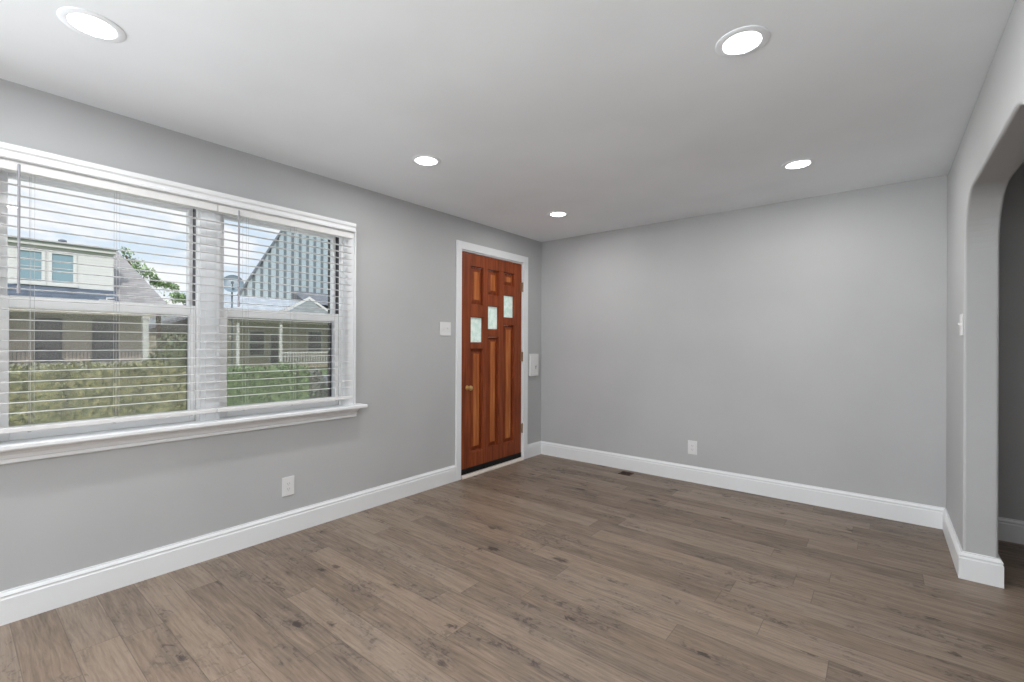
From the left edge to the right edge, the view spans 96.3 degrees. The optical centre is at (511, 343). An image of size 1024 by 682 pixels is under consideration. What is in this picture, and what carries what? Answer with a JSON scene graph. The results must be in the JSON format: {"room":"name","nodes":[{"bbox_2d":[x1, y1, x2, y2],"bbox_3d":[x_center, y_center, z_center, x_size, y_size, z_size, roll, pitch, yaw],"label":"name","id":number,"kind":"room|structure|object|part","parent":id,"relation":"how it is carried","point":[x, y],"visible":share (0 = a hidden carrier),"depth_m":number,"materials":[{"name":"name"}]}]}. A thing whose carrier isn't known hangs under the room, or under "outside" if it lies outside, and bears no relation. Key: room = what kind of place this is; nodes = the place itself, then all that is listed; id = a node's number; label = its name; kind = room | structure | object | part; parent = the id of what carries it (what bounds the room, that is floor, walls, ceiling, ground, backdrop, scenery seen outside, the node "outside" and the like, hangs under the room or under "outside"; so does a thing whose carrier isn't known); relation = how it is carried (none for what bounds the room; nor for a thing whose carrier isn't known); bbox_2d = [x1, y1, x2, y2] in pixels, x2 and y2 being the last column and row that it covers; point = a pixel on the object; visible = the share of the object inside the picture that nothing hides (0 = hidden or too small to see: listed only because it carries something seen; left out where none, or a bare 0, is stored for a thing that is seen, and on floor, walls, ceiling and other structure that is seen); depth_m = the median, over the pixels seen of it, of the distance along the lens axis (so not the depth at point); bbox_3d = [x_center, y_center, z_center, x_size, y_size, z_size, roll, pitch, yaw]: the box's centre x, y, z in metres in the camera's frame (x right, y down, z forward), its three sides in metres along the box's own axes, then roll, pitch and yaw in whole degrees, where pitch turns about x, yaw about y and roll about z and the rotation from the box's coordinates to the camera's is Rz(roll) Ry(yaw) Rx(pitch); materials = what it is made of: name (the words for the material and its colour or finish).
{"room":"empty living room","nodes":[
{"label":"empty living room","id":0,"kind":"room"},
{"bbox_2d":[224,275,243,307],"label":"satellite dish","id":1,"kind":"object","parent":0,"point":[231,283],"depth_m":23.45,"materials":[{"name":"metal"}]},
{"bbox_2d":[0,78,541,591],"bbox_3d":[-2.128,0.036,2.404,0.200,2.440,7.900,0,0,39],"label":"wall","id":2,"kind":"structure","parent":0,"point":[61,515],"depth_m":2.91,"materials":[{"name":"grey paint"}]},
{"bbox_2d":[0,157,355,441],"bbox_3d":[-1.837,-0.202,2.745,0.229,1.337,1.881,0,0,39],"label":"window","id":3,"kind":"structure","parent":2,"relation":"in","point":[4,176],"depth_m":2.64,"materials":[{"name":"white plastic"}]},
{"bbox_3d":[-2.128,-0.491,2.397,0.040,0.645,0.777,0,0,39],"label":"sash","id":4,"kind":"part","parent":3,"relation":"part of","materials":[{"name":"glass"}]},
{"bbox_3d":[-2.096,0.111,2.370,0.040,0.666,0.777,0,0,39],"label":"sash","id":5,"kind":"part","parent":3,"relation":"part of","materials":[{"name":"white plastic"}]},
{"bbox_2d":[0,158,217,433],"bbox_3d":[-2.013,-0.204,2.284,0.073,1.209,0.956,0,0,39],"label":"window blind","id":6,"kind":"object","parent":3,"relation":"attached to","point":[20,168],"visible":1,"depth_m":2.24,"materials":[{"name":"white plastic"}]},
{"bbox_3d":[-2.209,-0.198,2.099,0.001,1.140,0.001,0,0,39],"label":"ladder cord","id":7,"kind":"part","parent":6,"relation":"part of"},
{"bbox_3d":[-2.168,-0.198,2.066,0.001,1.140,0.001,0,0,39],"label":"ladder cord","id":8,"kind":"part","parent":6,"relation":"part of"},
{"bbox_3d":[-2.160,-0.198,2.075,0.001,1.140,0.001,0,0,39],"label":"lift cord","id":9,"kind":"part","parent":6,"relation":"part of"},
{"bbox_3d":[-2.022,0.384,2.290,0.052,0.022,0.956,0,0,39],"label":"rail","id":10,"kind":"part","parent":6,"relation":"part of","materials":[{"name":"white plastic"}]},
{"bbox_3d":[-2.022,-0.198,2.330,0.001,1.140,0.001,0,0,39],"label":"ladder cord","id":11,"kind":"part","parent":6,"relation":"part of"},
{"bbox_3d":[-1.981,-0.197,2.297,0.001,1.140,0.001,0,0,39],"label":"ladder cord","id":12,"kind":"part","parent":6,"relation":"part of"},
{"bbox_3d":[-1.973,-0.197,2.306,0.001,1.140,0.001,0,0,39],"label":"lift cord","id":13,"kind":"part","parent":6,"relation":"part of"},
{"bbox_3d":[-1.814,-0.197,2.588,0.001,1.140,0.001,0,0,39],"label":"ladder cord","id":14,"kind":"part","parent":6,"relation":"part of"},
{"bbox_3d":[-1.773,-0.197,2.555,0.001,1.140,0.001,0,0,39],"label":"ladder cord","id":15,"kind":"part","parent":6,"relation":"part of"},
{"bbox_3d":[-1.765,-0.197,2.564,0.001,1.140,0.001,0,0,39],"label":"lift cord","id":16,"kind":"part","parent":6,"relation":"part of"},
{"bbox_2d":[0,141,355,232],"bbox_3d":[-1.737,-0.839,2.625,0.088,0.062,1.841,0,0,39],"label":"blind valance","id":17,"kind":"object","parent":3,"relation":"attached to","point":[8,151],"visible":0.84,"depth_m":2.40,"materials":[{"name":"white paint"}]},
{"bbox_3d":[-2.160,0.124,2.421,0.010,0.640,0.777,0,0,39],"label":"screen frame","id":18,"kind":"part","parent":3,"relation":"part of","materials":[{"name":"metal"}]},
{"bbox_2d":[215,204,353,411],"bbox_3d":[-1.437,-0.202,2.998,0.073,1.209,0.874,0,0,39],"label":"window blind","id":19,"kind":"object","parent":3,"relation":"attached to","point":[222,209],"visible":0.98,"depth_m":2.93,"materials":[{"name":"white plastic"}]},
{"bbox_3d":[-1.644,-0.196,2.798,0.001,1.140,0.001,0,0,39],"label":"ladder cord","id":20,"kind":"part","parent":19,"relation":"part of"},
{"bbox_3d":[-1.595,-0.196,2.774,0.001,1.140,0.001,0,0,39],"label":"lift cord","id":21,"kind":"part","parent":19,"relation":"part of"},
{"bbox_3d":[-1.447,0.386,3.003,0.052,0.022,0.874,0,0,39],"label":"rail","id":22,"kind":"part","parent":19,"relation":"part of","materials":[{"name":"white plastic"}]},
{"bbox_3d":[-1.462,-0.195,3.024,0.001,1.140,0.001,0,0,39],"label":"ladder cord","id":23,"kind":"part","parent":19,"relation":"part of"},
{"bbox_3d":[-1.264,-0.195,3.269,0.001,1.140,0.001,0,0,39],"label":"ladder cord","id":24,"kind":"part","parent":19,"relation":"part of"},
{"bbox_3d":[-1.223,-0.194,3.236,0.001,1.140,0.001,0,0,39],"label":"ladder cord","id":25,"kind":"part","parent":19,"relation":"part of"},
{"bbox_3d":[-1.215,-0.194,3.245,0.001,1.140,0.001,0,0,39],"label":"lift cord","id":26,"kind":"part","parent":19,"relation":"part of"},
{"bbox_2d":[0,403,367,464],"bbox_3d":[-1.744,0.492,2.667,0.135,0.095,1.981,0,0,39],"label":"window sill","id":27,"kind":"structure","parent":2,"relation":"attached to","point":[14,451],"depth_m":2.45,"materials":[{"name":"white paint"}]},
{"bbox_2d":[0,441,540,625],"bbox_3d":[-2.048,1.183,2.336,0.016,0.147,7.600,0,0,39],"label":"baseboard","id":28,"kind":"structure","parent":2,"relation":"attached to","point":[28,600],"depth_m":2.61,"materials":[{"name":"white paint"}]},
{"bbox_2d":[219,204,342,418],"bbox_3d":[-1.568,-0.187,3.099,0.203,1.308,0.820,0,0,39],"label":"window","id":29,"kind":"structure","parent":2,"relation":"in","point":[337,391],"depth_m":3.17,"materials":[{"name":"white plastic"}]},
{"bbox_3d":[-1.564,-0.489,3.096,0.040,0.645,0.784,0,0,39],"label":"sash","id":30,"kind":"part","parent":29,"relation":"part of","materials":[{"name":"white plastic"}]},
{"bbox_3d":[-1.532,0.113,3.069,0.040,0.666,0.784,0,0,39],"label":"sash","id":31,"kind":"part","parent":29,"relation":"part of","materials":[{"name":"white plastic"}]},
{"bbox_3d":[-1.596,0.126,3.120,0.010,0.640,0.784,0,0,39],"label":"screen frame","id":32,"kind":"part","parent":29,"relation":"part of","materials":[{"name":"metal"}]},
{"bbox_2d":[282,475,293,496],"bbox_3d":[-1.483,0.943,3.041,0.009,0.124,0.080,0,0,39],"label":"wall outlet","id":33,"kind":"object","parent":2,"relation":"attached to","point":[287,482],"visible":1,"depth_m":3.04,"materials":[{"name":"white plastic"}]},
{"bbox_2d":[286,481,290,491],"bbox_3d":[-1.480,0.943,3.039,0.003,0.068,0.033,0,0,39],"label":"receptacle","id":34,"kind":"object","parent":33,"relation":"attached to","point":[288,483],"depth_m":3.04,"materials":[{"name":"white plastic"}]},
{"bbox_2d":[440,322,450,335],"bbox_3d":[-0.596,-0.135,4.129,0.016,0.123,0.128,0,0,39],"label":"light switch","id":35,"kind":"object","parent":2,"relation":"attached to","point":[445,327],"visible":1,"depth_m":4.13,"materials":[{"name":"white plastic"}]},
{"bbox_2d":[455,240,527,480],"bbox_3d":[-0.247,0.152,4.711,0.209,2.222,1.090,0,0,39],"label":"door frame","id":36,"kind":"structure","parent":2,"relation":"attached to","point":[461,246],"depth_m":4.53,"materials":[{"name":"white paint"}]},
{"bbox_2d":[461,251,522,474],"bbox_3d":[-0.179,0.183,4.657,0.107,2.105,0.944,0,0,39],"label":"door","id":37,"kind":"structure","parent":2,"relation":"in","point":[491,367],"depth_m":4.64,"materials":[{"name":"brown wood"}]},
{"bbox_3d":[-0.362,0.545,4.487,0.026,0.984,0.169,0,0,39],"label":"raised panel","id":38,"kind":"part","parent":37,"relation":"part of","materials":[{"name":"brown wood"}]},
{"bbox_3d":[-0.357,-0.565,4.487,0.026,0.359,0.169,0,0,39],"label":"raised panel","id":39,"kind":"part","parent":37,"relation":"part of","materials":[{"name":"brown wood"}]},
{"bbox_3d":[-0.361,-0.136,4.488,0.006,0.237,0.169,0,0,39],"label":"glass pane","id":40,"kind":"part","parent":37,"relation":"part of","materials":[{"name":"clear glass"}]},
{"bbox_3d":[-0.209,0.486,4.676,0.026,1.103,0.158,0,0,39],"label":"raised panel","id":41,"kind":"part","parent":37,"relation":"part of","materials":[{"name":"brown wood"}]},
{"bbox_3d":[-0.204,-0.621,4.676,0.026,0.247,0.158,0,0,39],"label":"raised panel","id":42,"kind":"part","parent":37,"relation":"part of","materials":[{"name":"brown wood"}]},
{"bbox_3d":[-0.207,-0.265,4.678,0.006,0.225,0.158,0,0,39],"label":"glass pane","id":43,"kind":"part","parent":37,"relation":"part of","materials":[{"name":"clear glass"}]},
{"bbox_3d":[-0.052,0.422,4.871,0.026,1.232,0.167,0,0,39],"label":"raised panel","id":44,"kind":"part","parent":37,"relation":"part of","materials":[{"name":"brown wood"}]},
{"bbox_3d":[-0.047,-0.680,4.871,0.026,0.128,0.167,0,0,39],"label":"raised panel","id":45,"kind":"part","parent":37,"relation":"part of","materials":[{"name":"brown wood"}]},
{"bbox_3d":[-0.050,-0.395,4.872,0.006,0.226,0.167,0,0,39],"label":"glass pane","id":46,"kind":"part","parent":37,"relation":"part of","materials":[{"name":"clear glass"}]},
{"bbox_2d":[529,354,538,375],"bbox_3d":[0.247,0.237,5.159,0.036,0.247,0.152,0,0,39],"label":"box","id":47,"kind":"object","parent":2,"relation":"attached to","point":[533,358],"visible":1,"depth_m":5.14,"materials":[{"name":"white plastic"}]},
{"bbox_2d":[0,0,1014,241],"bbox_3d":[0.465,-1.249,0.315,6.950,0.150,7.900,0,0,39],"label":"ceiling","id":48,"kind":"structure","parent":0,"point":[610,115],"depth_m":2.12,"materials":[{"name":"white paint"}]},
{"bbox_2d":[57,7,125,42],"bbox_3d":[-1.556,-1.179,1.702,0.189,0.005,0.189,0,0,39],"label":"recessed light","id":49,"kind":"object","parent":48,"relation":"in","point":[88,23],"visible":1,"depth_m":1.69,"materials":[{"name":"white paint"}]},
{"bbox_2d":[411,155,440,166],"bbox_3d":[-0.551,-1.175,2.947,0.189,0.005,0.189,0,0,39],"label":"recessed light","id":50,"kind":"object","parent":48,"relation":"in","point":[422,160],"visible":1,"depth_m":2.94,"materials":[{"name":"white paint"}]},
{"bbox_2d":[548,211,568,216],"bbox_3d":[0.416,-1.171,4.145,0.189,0.005,0.189,0,0,39],"label":"recessed light","id":51,"kind":"object","parent":48,"relation":"in","point":[554,213],"visible":1,"depth_m":4.13,"materials":[{"name":"white paint"}]},
{"bbox_2d":[715,25,769,57],"bbox_3d":[0.893,-1.170,1.782,0.189,0.005,0.189,0,0,39],"label":"recessed light","id":52,"kind":"object","parent":48,"relation":"in","point":[745,40],"visible":1,"depth_m":1.77,"materials":[{"name":"white paint"}]},
{"bbox_2d":[781,158,815,169],"bbox_3d":[1.860,-1.166,2.980,0.189,0.005,0.189,0,0,39],"label":"recessed light","id":53,"kind":"object","parent":48,"relation":"in","point":[805,162],"visible":1,"depth_m":2.98,"materials":[{"name":"white paint"}]},
{"bbox_2d":[0,454,1023,681],"bbox_3d":[0.505,1.327,0.274,6.620,0.120,7.600,0,0,39],"label":"floor","id":54,"kind":"structure","parent":0,"point":[541,567],"depth_m":2.25,"materials":[{"name":"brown wood"}]},
{"bbox_2d":[461,457,523,478],"bbox_3d":[-0.250,1.250,4.703,0.220,0.026,0.936,0,0,39],"label":"threshold","id":55,"kind":"object","parent":54,"relation":"on","point":[506,463],"visible":0.5,"depth_m":4.60,"materials":[{"name":"beige wood"}]},
{"bbox_2d":[618,471,633,475],"bbox_3d":[1.117,1.266,4.490,0.120,0.005,0.108,0,0,39],"label":"floor vent","id":56,"kind":"object","parent":54,"relation":"in","point":[621,472],"visible":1,"depth_m":4.49,"materials":[{"name":"brown metal"}]},
{"bbox_2d":[541,162,1023,520],"bbox_3d":[2.991,0.056,3.252,6.700,2.440,0.150,0,0,39],"label":"wall","id":57,"kind":"structure","parent":0,"point":[801,341],"depth_m":3.78,"materials":[{"name":"grey paint"}]},
{"bbox_2d":[688,440,696,454],"bbox_3d":[1.661,0.954,4.221,0.082,0.125,0.009,0,0,39],"label":"wall outlet","id":58,"kind":"object","parent":57,"relation":"attached to","point":[692,445],"visible":1,"depth_m":4.22,"materials":[{"name":"white plastic"}]},
{"bbox_2d":[541,441,944,528],"bbox_3d":[1.654,1.198,4.221,3.410,0.147,0.016,0,0,39],"label":"baseboard","id":59,"kind":"structure","parent":57,"relation":"attached to","point":[886,508],"depth_m":3.83,"materials":[{"name":"white paint"}]},
{"bbox_2d":[998,517,1023,544],"bbox_3d":[4.274,1.208,2.106,3.055,0.147,0.016,0,0,39],"label":"baseboard","id":60,"kind":"structure","parent":57,"relation":"attached to","point":[1009,530],"depth_m":2.95,"materials":[{"name":"white paint"}]},
{"bbox_2d":[946,0,1023,557],"bbox_3d":[0.656,0.047,0.157,0.135,2.440,7.600,0,0,39],"label":"wall","id":61,"kind":"structure","parent":0,"point":[990,151],"depth_m":2.45,"materials":[{"name":"grey paint"}]},
{"bbox_2d":[958,314,962,334],"bbox_3d":[2.497,-0.107,2.556,0.016,0.118,0.075,0,0,39],"label":"light switch","id":62,"kind":"object","parent":61,"relation":"attached to","point":[961,315],"visible":1,"depth_m":2.53,"materials":[{"name":"white plastic"}]},
{"bbox_3d":[2.500,-0.107,2.553,0.006,0.118,0.075,0,0,39],"label":"plate","id":63,"kind":"part","parent":62,"relation":"part of","materials":[{"name":"white plastic"}]},
{"bbox_2d":[943,508,1003,588],"bbox_3d":[0.651,1.194,0.156,0.171,0.147,7.599,0,0,39],"label":"baseboard","id":64,"kind":"structure","parent":61,"relation":"attached to","point":[974,567],"depth_m":2.46,"materials":[{"name":"white paint"}]},
{"label":"outside","id":65,"kind":"structure","parent":0,"visible":0},
{"bbox_2d":[264,367,327,387],"bbox_3d":[-29.311,1.649,32.435,79.780,0.300,85.000,0,0,39],"label":"lawn","id":66,"kind":"structure","parent":65,"point":[324,370],"depth_m":28.11,"materials":[{"name":"green plant"}]},
{"bbox_2d":[7,237,166,369],"bbox_3d":[-27.851,-1.945,20.956,10.450,6.900,17.750,0,0,39],"label":"house","id":67,"kind":"structure","parent":66,"relation":"on","point":[126,345],"depth_m":22.64,"materials":[{"name":"beige wood"}]},
{"bbox_3d":[-22.062,-3.573,21.011,0.040,1.360,0.700,0,0,39],"label":"pane","id":68,"kind":"part","parent":67,"relation":"part of","materials":[{"name":"blue glass"}]},
{"bbox_3d":[-22.907,-0.231,22.679,0.070,1.910,0.750,0,0,39],"label":"pane","id":69,"kind":"part","parent":67,"relation":"part of","materials":[{"name":"grey glass"}]},
{"bbox_3d":[-21.396,-3.570,21.836,0.040,1.360,0.720,0,0,39],"label":"pane","id":70,"kind":"part","parent":67,"relation":"part of","materials":[{"name":"blue glass"}]},
{"bbox_3d":[-24.318,0.569,17.743,0.060,0.600,16.000,0,0,39],"label":"railing","id":71,"kind":"part","parent":67,"relation":"part of","materials":[{"name":"wood"}]},
{"bbox_3d":[-21.579,-0.226,24.325,0.070,1.910,0.820,0,0,39],"label":"pane","id":72,"kind":"part","parent":67,"relation":"part of","materials":[{"name":"grey glass"}]},
{"bbox_2d":[9,357,185,425],"bbox_3d":[-6.843,0.893,5.306,1.476,1.458,5.684,0,0,39],"label":"hedge","id":73,"kind":"object","parent":66,"relation":"on","point":[133,370],"visible":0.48,"depth_m":6.10,"materials":[{"name":"green plant"}]},
{"bbox_2d":[121,247,185,347],"bbox_3d":[-25.906,-2.686,34.077,2.419,8.404,5.206,0,0,39],"label":"tree","id":74,"kind":"object","parent":66,"relation":"on","point":[170,285],"visible":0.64,"depth_m":33.77,"materials":[{"name":"green plant"}]},
{"bbox_2d":[145,333,186,367],"bbox_3d":[-9.184,0.746,12.670,1.533,2.157,1.903,0,0,18],"label":"bush","id":75,"kind":"object","parent":66,"relation":"on","point":[169,350],"visible":0.14,"depth_m":12.23,"materials":[{"name":"green plant"}]},
{"bbox_2d":[149,315,186,357],"bbox_3d":[-26.777,-0.666,40.165,6.600,4.350,10.400,0,0,39],"label":"house","id":76,"kind":"structure","parent":66,"relation":"on","point":[175,329],"depth_m":35.72,"materials":[{"name":"grey"}]},
{"bbox_2d":[231,317,232,368],"label":"post","id":77,"kind":"object","parent":66,"relation":"on","point":[231,317],"depth_m":23.52,"materials":[{"name":"wood"}]},
{"bbox_2d":[227,362,314,405],"bbox_3d":[-4.481,0.943,8.095,1.281,1.345,1.590,0,0,39],"label":"hedge","id":78,"kind":"object","parent":66,"relation":"on","point":[298,371],"visible":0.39,"depth_m":7.81,"materials":[{"name":"green plant"}]},
{"bbox_2d":[224,230,327,368],"bbox_3d":[-15.682,-3.921,34.304,14.190,10.947,15.000,0,0,39],"label":"house","id":79,"kind":"structure","parent":66,"relation":"on","point":[292,343],"depth_m":30.16,"materials":[{"name":"grey wood"}]},
{"bbox_3d":[-14.836,0.171,24.792,0.140,2.770,0.160,0,0,39],"label":"porch post","id":80,"kind":"part","parent":79,"relation":"part of","materials":[{"name":"white wood"}]},
{"bbox_3d":[-15.514,-0.047,27.859,0.070,1.400,0.800,0,0,39],"label":"pane","id":81,"kind":"part","parent":79,"relation":"part of","materials":[{"name":"grey glass"}]},
{"bbox_3d":[-14.863,0.356,28.668,0.070,1.900,0.480,0,0,39],"label":"pane","id":82,"kind":"part","parent":79,"relation":"part of","materials":[{"name":"grey glass"}]},
{"bbox_3d":[-13.404,0.177,26.566,0.140,2.770,0.160,0,0,39],"label":"porch post","id":83,"kind":"part","parent":79,"relation":"part of","materials":[{"name":"white wood"}]},
{"bbox_3d":[-12.218,0.836,27.959,0.060,0.720,3.700,0,0,39],"label":"railing","id":84,"kind":"part","parent":79,"relation":"part of","materials":[{"name":"white wood"}]},
{"bbox_3d":[-12.161,-2.264,27.537,0.001,1.160,3.900,0,0,39],"label":"rake trim","id":85,"kind":"part","parent":79,"relation":"part of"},
{"bbox_3d":[-13.221,-0.113,30.699,0.070,1.350,0.900,0,0,39],"label":"pane","id":86,"kind":"part","parent":79,"relation":"part of","materials":[{"name":"grey glass"}]},
{"bbox_2d":[309,367,327,398],"bbox_3d":[-3.822,1.024,8.900,0.711,1.152,0.504,0,0,39],"label":"bush","id":87,"kind":"object","parent":66,"relation":"on","point":[316,374],"visible":0.41,"depth_m":8.72,"materials":[{"name":"green plant"}]}
]}

